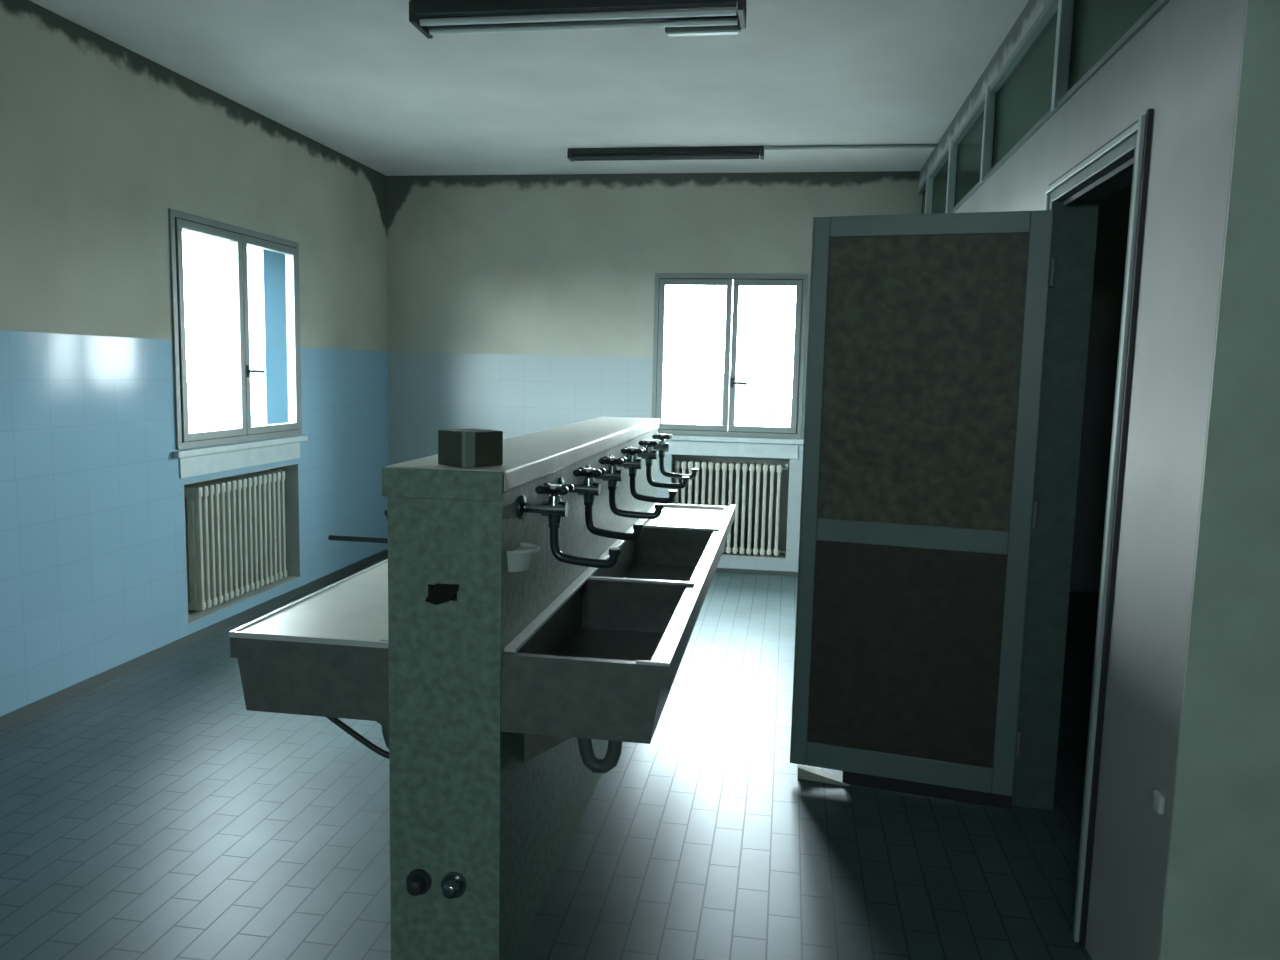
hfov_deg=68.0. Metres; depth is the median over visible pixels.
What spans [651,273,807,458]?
window
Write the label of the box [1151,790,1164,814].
wall socket
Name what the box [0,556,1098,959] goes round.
floor
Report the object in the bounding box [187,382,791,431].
ground
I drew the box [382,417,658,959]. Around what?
wall
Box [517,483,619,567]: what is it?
tap
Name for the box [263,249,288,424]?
shutter
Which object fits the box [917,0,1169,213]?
window
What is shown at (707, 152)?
fluorescent light
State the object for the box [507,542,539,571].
soap dish
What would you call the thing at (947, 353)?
door
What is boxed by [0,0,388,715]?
wall
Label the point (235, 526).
radiator
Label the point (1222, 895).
wall
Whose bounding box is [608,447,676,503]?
tap
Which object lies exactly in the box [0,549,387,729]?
baseboard
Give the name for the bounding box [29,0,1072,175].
ceiling
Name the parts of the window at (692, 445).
sash, sill, handle, sash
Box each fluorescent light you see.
[409,0,745,38]
[567,146,763,161]
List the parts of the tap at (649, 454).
spout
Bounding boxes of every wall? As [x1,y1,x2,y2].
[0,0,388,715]
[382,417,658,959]
[386,171,1131,592]
[919,0,1245,959]
[1159,0,1279,959]
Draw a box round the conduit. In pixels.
[765,144,936,149]
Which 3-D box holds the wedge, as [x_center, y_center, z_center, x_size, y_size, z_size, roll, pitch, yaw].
[0.685,1.097,3.530,0.190,0.042,0.045,3,7,18]
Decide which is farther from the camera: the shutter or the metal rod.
the shutter
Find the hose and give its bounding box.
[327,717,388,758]
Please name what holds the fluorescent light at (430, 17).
attached to the ceiling
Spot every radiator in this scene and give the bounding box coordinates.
[184,470,286,610]
[675,460,788,555]
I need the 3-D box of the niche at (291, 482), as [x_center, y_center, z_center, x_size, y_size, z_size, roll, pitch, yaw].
[-2.394,0.323,5.579,0.204,0.750,1.180,2,7,9]
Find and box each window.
[168,208,307,478]
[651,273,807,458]
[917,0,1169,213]
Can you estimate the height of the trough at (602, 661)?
0.473 m
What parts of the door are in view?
panel, frame, panel, frame, architrave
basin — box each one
[505,580,693,661]
[588,527,718,585]
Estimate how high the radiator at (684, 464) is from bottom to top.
0.700 m
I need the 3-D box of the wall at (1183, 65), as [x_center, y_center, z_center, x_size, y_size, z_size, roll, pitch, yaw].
[1.597,-0.430,4.349,0.120,2.930,4.970,2,7,9]
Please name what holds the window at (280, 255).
in the wall at (99, 138)
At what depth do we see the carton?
2.21 m
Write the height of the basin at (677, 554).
0.161 m
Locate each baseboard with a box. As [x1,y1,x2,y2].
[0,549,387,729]
[715,568,797,576]
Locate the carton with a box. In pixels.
[438,428,502,467]
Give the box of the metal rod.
[328,535,387,542]
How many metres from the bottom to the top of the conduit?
0.022 m
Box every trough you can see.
[229,559,388,748]
[501,503,735,773]
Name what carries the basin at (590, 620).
in the trough at (602, 661)
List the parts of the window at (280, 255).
sash, sill, handle, sash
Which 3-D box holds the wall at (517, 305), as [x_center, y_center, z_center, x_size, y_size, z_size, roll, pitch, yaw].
[1.023,-0.762,7.112,6.000,2.930,0.350,2,7,9]
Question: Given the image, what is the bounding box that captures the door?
[790,109,1153,946]
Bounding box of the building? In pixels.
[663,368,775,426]
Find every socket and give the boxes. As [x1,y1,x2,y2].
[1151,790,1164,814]
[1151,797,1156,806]
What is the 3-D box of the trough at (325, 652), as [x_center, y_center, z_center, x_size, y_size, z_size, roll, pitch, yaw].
[-0.593,0.465,3.569,0.406,0.473,2.622,2,7,9]
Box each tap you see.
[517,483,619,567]
[558,467,643,540]
[585,456,663,518]
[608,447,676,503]
[627,439,688,488]
[642,433,697,479]
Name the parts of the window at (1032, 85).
pane, pane, pane, pane, pane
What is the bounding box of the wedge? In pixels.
[797,764,849,786]

